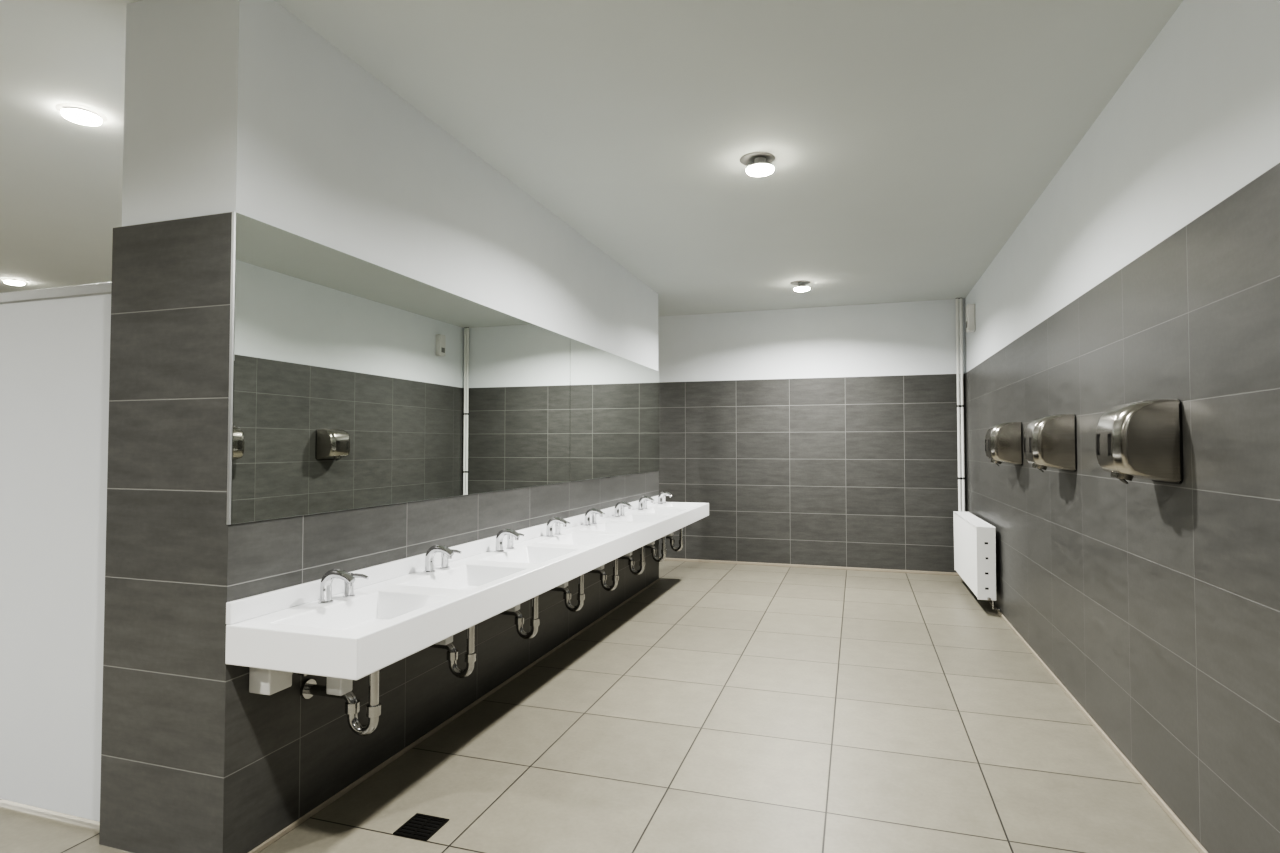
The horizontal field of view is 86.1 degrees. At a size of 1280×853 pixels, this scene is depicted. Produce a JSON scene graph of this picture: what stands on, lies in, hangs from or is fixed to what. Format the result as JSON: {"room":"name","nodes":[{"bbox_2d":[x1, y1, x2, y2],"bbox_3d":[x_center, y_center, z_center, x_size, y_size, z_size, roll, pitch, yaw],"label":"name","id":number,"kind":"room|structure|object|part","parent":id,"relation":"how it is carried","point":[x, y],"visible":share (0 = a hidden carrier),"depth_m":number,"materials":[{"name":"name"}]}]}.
{"room":"public restroom","nodes":[
{"label":"public restroom","id":0,"kind":"room"},
{"bbox_2d":[99,0,658,852],"bbox_3d":[-0.817,0.032,4.639,0.540,2.890,4.970,-1,-2,18],"label":"wall","id":1,"kind":"structure","parent":0,"point":[239,106],"depth_m":2.35,"materials":[{"name":"grey tile"}]},
{"bbox_2d":[226,211,235,524],"bbox_3d":[-1.309,-0.190,2.194,0.010,1.005,0.007,-1,-2,18],"label":"trim","id":2,"kind":"structure","parent":1,"relation":"attached to","point":[233,231],"depth_m":2.19,"materials":[{"name":"metal"}]},
{"bbox_2d":[249,667,291,694],"bbox_3d":[-1.213,0.815,2.300,0.105,0.121,0.145,-1,-2,18],"label":"control box","id":3,"kind":"object","parent":1,"relation":"attached to","point":[261,681],"visible":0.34,"depth_m":2.24,"materials":[{"name":"white plastic"}]},
{"bbox_2d":[231,212,569,523],"bbox_3d":[-0.898,-0.153,3.485,0.006,1.005,2.699,-1,-2,18],"label":"wall mirror","id":4,"kind":"object","parent":1,"relation":"attached to","point":[358,383],"depth_m":2.82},
{"bbox_2d":[248,578,659,852],"bbox_3d":[-0.554,1.465,4.515,0.012,0.018,4.970,-1,-2,18],"label":"baseboard","id":5,"kind":"structure","parent":1,"relation":"attached to","point":[342,792],"depth_m":3.00,"materials":[{"name":"beige tile"}]},
{"bbox_2d":[225,495,708,695],"bbox_3d":[-0.312,0.805,4.484,0.504,0.365,5.030,-1,-2,18],"label":"countertop","id":6,"kind":"structure","parent":1,"relation":"attached to","point":[402,610],"depth_m":2.61,"materials":[{"name":"white ceramic"}]},
{"bbox_2d":[318,569,354,603],"bbox_3d":[-1.087,0.573,2.458,0.148,0.124,0.052,-1,-2,18],"label":"faucet","id":7,"kind":"object","parent":6,"relation":"on","point":[329,576],"visible":1,"depth_m":2.45,"materials":[{"name":"silver metal"}]},
{"bbox_2d":[300,670,380,735],"bbox_3d":[-1.058,0.923,2.439,0.315,0.328,0.068,-1,-2,18],"label":"trap","id":8,"kind":"object","parent":6,"relation":"attached to","point":[309,687],"visible":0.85,"depth_m":2.40,"materials":[{"name":"silver metal"}]},
{"bbox_2d":[343,573,368,597],"bbox_3d":[-1.063,0.594,2.565,0.108,0.088,0.044,-1,-2,18],"label":"soap dispenser","id":9,"kind":"object","parent":6,"relation":"on","point":[348,591],"visible":0.65,"depth_m":2.56,"materials":[{"name":"silver metal"}]},
{"bbox_3d":[-1.094,0.596,2.575,0.044,0.086,0.044,-1,-2,18],"label":"post","id":10,"kind":"part","parent":9,"relation":"part of","materials":[{"name":"silver metal"}]},
{"bbox_2d":[423,545,453,572],"bbox_3d":[-0.898,0.590,3.057,0.148,0.124,0.052,-1,-2,18],"label":"faucet","id":11,"kind":"object","parent":6,"relation":"on","point":[429,557],"visible":1,"depth_m":3.05,"materials":[{"name":"silver metal"}]},
{"bbox_2d":[440,549,461,568],"bbox_3d":[-0.873,0.611,3.164,0.108,0.088,0.044,-1,-2,18],"label":"soap dispenser","id":12,"kind":"object","parent":6,"relation":"on","point":[444,561],"visible":0.59,"depth_m":3.16,"materials":[{"name":"silver metal"}]},
{"bbox_3d":[-0.904,0.613,3.174,0.044,0.086,0.044,-1,-2,18],"label":"post","id":13,"kind":"part","parent":12,"relation":"part of","materials":[{"name":"silver metal"}]},
{"bbox_2d":[429,625,475,677],"bbox_3d":[-0.868,0.941,3.038,0.315,0.328,0.068,-1,-2,18],"label":"trap","id":14,"kind":"object","parent":6,"relation":"attached to","point":[452,653],"visible":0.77,"depth_m":2.99,"materials":[{"name":"silver metal"}]},
{"bbox_2d":[494,529,519,551],"bbox_3d":[-0.708,0.607,3.656,0.148,0.124,0.052,-1,-2,18],"label":"faucet","id":15,"kind":"object","parent":6,"relation":"on","point":[499,538],"visible":1,"depth_m":3.65,"materials":[{"name":"silver metal"}]},
{"bbox_2d":[506,533,524,548],"bbox_3d":[-0.683,0.628,3.763,0.108,0.088,0.044,-1,-2,18],"label":"soap dispenser","id":16,"kind":"object","parent":6,"relation":"on","point":[510,538],"visible":0.68,"depth_m":3.76,"materials":[{"name":"silver metal"}]},
{"bbox_3d":[-0.714,0.630,3.773,0.044,0.086,0.044,-1,-2,18],"label":"post","id":17,"kind":"part","parent":16,"relation":"part of","materials":[{"name":"silver metal"}]},
{"bbox_2d":[500,596,539,638],"bbox_3d":[-0.678,0.958,3.637,0.315,0.328,0.068,-1,-2,18],"label":"trap","id":18,"kind":"object","parent":6,"relation":"attached to","point":[519,619],"visible":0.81,"depth_m":3.59,"materials":[{"name":"silver metal"}]},
{"bbox_2d":[545,517,567,536],"bbox_3d":[-0.518,0.624,4.255,0.148,0.124,0.052,-1,-2,18],"label":"faucet","id":19,"kind":"object","parent":6,"relation":"on","point":[549,529],"visible":1,"depth_m":4.25,"materials":[{"name":"silver metal"}]},
{"bbox_2d":[554,521,570,534],"bbox_3d":[-0.493,0.645,4.362,0.108,0.088,0.044,-1,-2,18],"label":"soap dispenser","id":20,"kind":"object","parent":6,"relation":"on","point":[557,525],"visible":0.74,"depth_m":4.36,"materials":[{"name":"silver metal"}]},
{"bbox_3d":[-0.524,0.647,4.372,0.044,0.086,0.044,-1,-2,18],"label":"post","id":21,"kind":"part","parent":20,"relation":"part of","materials":[{"name":"silver metal"}]},
{"bbox_2d":[550,574,584,611],"bbox_3d":[-0.488,0.975,4.236,0.315,0.328,0.068,-1,-2,18],"label":"trap","id":22,"kind":"object","parent":6,"relation":"attached to","point":[567,594],"visible":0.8,"depth_m":4.19,"materials":[{"name":"silver metal"}]},
{"bbox_2d":[584,508,603,525],"bbox_3d":[-0.328,0.641,4.855,0.148,0.124,0.052,-1,-2,18],"label":"faucet","id":23,"kind":"object","parent":6,"relation":"on","point":[589,512],"visible":1,"depth_m":4.85,"materials":[{"name":"silver metal"}]},
{"bbox_2d":[591,513,604,523],"bbox_3d":[-0.303,0.662,4.962,0.108,0.088,0.044,-1,-2,18],"label":"soap dispenser","id":24,"kind":"object","parent":6,"relation":"on","point":[593,514],"visible":0.72,"depth_m":4.96,"materials":[{"name":"silver metal"}]},
{"bbox_3d":[-0.334,0.664,4.971,0.044,0.086,0.044,-1,-2,18],"label":"post","id":25,"kind":"part","parent":24,"relation":"part of","materials":[{"name":"silver metal"}]},
{"bbox_2d":[587,558,618,590],"bbox_3d":[-0.298,0.992,4.835,0.315,0.328,0.068,-1,-2,18],"label":"trap","id":26,"kind":"object","parent":6,"relation":"attached to","point":[603,577],"visible":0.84,"depth_m":4.79,"materials":[{"name":"silver metal"}]},
{"bbox_2d":[614,501,631,516],"bbox_3d":[-0.138,0.658,5.454,0.148,0.124,0.052,-1,-2,18],"label":"faucet","id":27,"kind":"object","parent":6,"relation":"on","point":[617,506],"visible":1,"depth_m":5.45,"materials":[{"name":"silver metal"}]},
{"bbox_2d":[620,506,631,515],"bbox_3d":[-0.113,0.680,5.561,0.108,0.088,0.044,-1,-2,18],"label":"soap dispenser","id":28,"kind":"object","parent":6,"relation":"on","point":[621,507],"visible":0.68,"depth_m":5.56,"materials":[{"name":"silver metal"}]},
{"bbox_3d":[-0.144,0.681,5.571,0.044,0.086,0.044,-1,-2,18],"label":"post","id":29,"kind":"part","parent":28,"relation":"part of","materials":[{"name":"silver metal"}]},
{"bbox_2d":[618,546,644,574],"bbox_3d":[-0.108,1.009,5.434,0.315,0.328,0.068,-1,-2,18],"label":"trap","id":30,"kind":"object","parent":6,"relation":"attached to","point":[631,562],"visible":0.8,"depth_m":5.39,"materials":[{"name":"silver metal"}]},
{"bbox_2d":[638,496,653,509],"bbox_3d":[0.052,0.675,6.053,0.148,0.124,0.052,-1,-2,18],"label":"faucet","id":31,"kind":"object","parent":6,"relation":"on","point":[640,504],"visible":1,"depth_m":6.05,"materials":[{"name":"silver metal"}]},
{"bbox_2d":[643,500,649,508],"bbox_3d":[0.076,0.697,6.160,0.108,0.088,0.044,-1,-2,18],"label":"soap dispenser","id":32,"kind":"object","parent":6,"relation":"on","point":[644,501],"visible":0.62,"depth_m":6.15,"materials":[{"name":"silver metal"}]},
{"bbox_2d":[645,536,666,561],"bbox_3d":[0.082,1.026,6.034,0.315,0.328,0.068,-1,-2,18],"label":"trap","id":33,"kind":"object","parent":6,"relation":"attached to","point":[653,549],"visible":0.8,"depth_m":5.99,"materials":[{"name":"silver metal"}]},
{"bbox_2d":[658,491,671,503],"bbox_3d":[0.242,0.693,6.652,0.148,0.124,0.052,-1,-2,18],"label":"faucet","id":34,"kind":"object","parent":6,"relation":"on","point":[661,494],"visible":1,"depth_m":6.65,"materials":[{"name":"silver metal"}]},
{"bbox_2d":[662,495,667,502],"bbox_3d":[0.266,0.714,6.759,0.108,0.088,0.044,-1,-2,18],"label":"soap dispenser","id":35,"kind":"object","parent":6,"relation":"on","point":[663,496],"visible":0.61,"depth_m":6.75,"materials":[{"name":"silver metal"}]},
{"bbox_3d":[0.236,0.715,6.769,0.044,0.086,0.044,-1,-2,18],"label":"post","id":36,"kind":"part","parent":35,"relation":"part of","materials":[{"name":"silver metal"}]},
{"bbox_2d":[666,528,683,551],"bbox_3d":[0.272,1.043,6.633,0.315,0.328,0.068,-1,-2,18],"label":"trap","id":37,"kind":"object","parent":6,"relation":"attached to","point":[672,541],"visible":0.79,"depth_m":6.58,"materials":[{"name":"silver metal"}]},
{"bbox_2d":[570,338,658,481],"bbox_3d":[-0.148,-0.086,5.852,0.006,1.005,2.261,-1,-2,18],"label":"wall mirror","id":38,"kind":"object","parent":1,"relation":"attached to","point":[614,399],"depth_m":5.55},
{"bbox_2d":[0,0,1182,316],"bbox_3d":[-3.268,-1.521,3.503,10.880,0.150,11.420,-1,-2,18],"label":"ceiling","id":39,"kind":"structure","parent":0,"point":[909,141],"depth_m":3.25,"materials":[{"name":"paint"}]},
{"bbox_2d":[1,278,27,285],"bbox_3d":[-5.851,-1.346,6.405,0.188,0.034,0.188,-1,-2,18],"label":"ceiling light","id":40,"kind":"object","parent":39,"relation":"attached to","point":[17,282],"depth_m":6.37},
{"bbox_2d":[55,103,106,125],"bbox_3d":[-2.593,-1.438,3.182,0.188,0.034,0.188,-1,-2,18],"label":"ceiling light","id":41,"kind":"object","parent":39,"relation":"attached to","point":[79,114],"depth_m":3.15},
{"bbox_2d":[740,152,774,176],"bbox_3d":[0.632,-1.402,3.691,0.188,0.077,0.188,-1,-2,18],"label":"ceiling light","id":42,"kind":"object","parent":39,"relation":"attached to","point":[758,164],"depth_m":3.66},
{"bbox_2d":[790,280,809,291],"bbox_3d":[1.517,-1.323,6.483,0.188,0.077,0.188,-1,-2,18],"label":"ceiling light","id":43,"kind":"object","parent":39,"relation":"attached to","point":[801,288],"depth_m":6.45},
{"bbox_2d":[0,560,1199,852],"bbox_3d":[-3.268,1.518,3.417,10.880,0.150,11.420,-1,-2,18],"label":"floor","id":44,"kind":"structure","parent":0,"point":[721,707],"depth_m":3.04,"materials":[{"name":"tile"}]},
{"bbox_2d":[393,813,448,840],"bbox_3d":[-0.771,1.412,2.418,0.136,0.004,0.136,-1,-2,18],"label":"floor drain","id":45,"kind":"object","parent":44,"relation":"on","point":[420,826],"visible":1,"depth_m":2.42,"materials":[{"name":"black plastic"}]},
{"bbox_3d":[-3.757,1.415,3.003,1.260,0.032,0.060,-1,-2,18],"label":"feet","id":46,"kind":"object","parent":44,"relation":"on","visible":0},
{"bbox_2d":[0,294,110,821],"bbox_3d":[-3.113,0.463,2.826,2.750,1.865,0.030,-1,-2,18],"label":"panel","id":47,"kind":"object","parent":46,"relation":"on","point":[55,353],"visible":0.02,"depth_m":2.50,"materials":[{"name":"white laminate"}]},
{"bbox_2d":[0,282,111,303],"bbox_3d":[-3.113,-0.484,2.853,2.750,0.040,0.046,-1,-2,18],"label":"rail","id":48,"kind":"object","parent":47,"relation":"on","point":[99,288],"visible":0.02,"depth_m":2.52,"materials":[{"name":"metal"}]},
{"bbox_2d":[658,299,966,572],"bbox_3d":[-1.568,0.150,8.804,10.492,2.890,0.200,-1,-2,18],"label":"wall","id":49,"kind":"structure","parent":0,"point":[819,436],"depth_m":7.59,"materials":[{"name":"tile"}]},
{"bbox_2d":[659,557,959,575],"bbox_3d":[-1.611,1.577,8.666,10.468,0.030,0.012,-1,-2,18],"label":"baseboard","id":50,"kind":"structure","parent":49,"relation":"attached to","point":[668,559],"depth_m":7.54,"materials":[{"name":"beige tile"}]},
{"bbox_2d":[955,298,961,510],"bbox_3d":[3.269,-0.213,6.982,0.034,2.266,0.370,-1,-2,18],"label":"pipe","id":51,"kind":"object","parent":49,"relation":"attached to","point":[957,299],"visible":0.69,"depth_m":7.12,"materials":[{"name":"silver metal"}]},
{"bbox_2d":[965,0,1279,852],"bbox_3d":[1.823,-0.048,1.848,0.200,2.890,11.420,-1,-2,18],"label":"wall","id":52,"kind":"structure","parent":0,"point":[1147,267],"depth_m":2.52,"materials":[{"name":"tile"}]},
{"bbox_2d":[959,297,964,511],"bbox_3d":[3.302,-0.214,6.972,0.034,2.266,0.370,-1,-2,18],"label":"pipe","id":53,"kind":"object","parent":52,"relation":"attached to","point":[961,298],"visible":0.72,"depth_m":7.10,"materials":[{"name":"silver metal"}]},
{"bbox_2d":[966,304,975,332],"bbox_3d":[3.196,-1.047,6.625,0.073,0.260,0.120,-1,-2,18],"label":"sensor box","id":54,"kind":"object","parent":52,"relation":"attached to","point":[970,308],"visible":1,"depth_m":6.57,"materials":[{"name":"white plastic"}]},
{"bbox_2d":[953,511,999,609],"bbox_3d":[2.985,1.155,6.103,0.174,0.666,1.407,-1,-2,18],"label":"radiator","id":55,"kind":"object","parent":52,"relation":"attached to","point":[974,538],"visible":1,"depth_m":5.60,"materials":[{"name":"metal"}]},
{"bbox_2d":[985,422,1022,465],"bbox_3d":[2.562,0.124,4.841,0.200,0.310,0.266,-1,-2,18],"label":"dryer","id":56,"kind":"object","parent":52,"relation":"attached to","point":[1003,441],"visible":1,"depth_m":4.72,"materials":[{"name":"metal"}]},
{"bbox_3d":[2.654,0.122,4.812,0.008,0.298,0.266,-1,-2,18],"label":"plate","id":57,"kind":"part","parent":56,"relation":"part of","materials":[{"name":"black plastic"}]},
{"bbox_2d":[1024,414,1076,471],"bbox_3d":[2.197,0.092,3.688,0.200,0.310,0.266,-1,-2,18],"label":"dryer","id":58,"kind":"object","parent":52,"relation":"attached to","point":[1050,441],"visible":1,"depth_m":3.57,"materials":[{"name":"metal"}]},
{"bbox_3d":[2.288,0.089,3.659,0.008,0.298,0.266,-1,-2,18],"label":"plate","id":59,"kind":"part","parent":58,"relation":"part of","materials":[{"name":"black plastic"}]},
{"bbox_2d":[987,600,1207,852],"bbox_3d":[1.722,1.387,1.839,0.012,0.022,11.020,-1,-2,18],"label":"baseboard","id":60,"kind":"structure","parent":52,"relation":"attached to","point":[1177,821],"depth_m":2.95,"materials":[{"name":"beige tile"}]},
{"bbox_2d":[1096,399,1183,483],"bbox_3d":[1.833,0.059,2.539,0.200,0.310,0.266,-1,-2,18],"label":"dryer","id":61,"kind":"object","parent":52,"relation":"attached to","point":[1140,439],"visible":1,"depth_m":2.42,"materials":[{"name":"metal"}]},
{"bbox_3d":[1.924,0.056,2.510,0.008,0.298,0.266,-1,-2,18],"label":"plate","id":62,"kind":"part","parent":61,"relation":"part of","materials":[{"name":"black plastic"}]}
]}

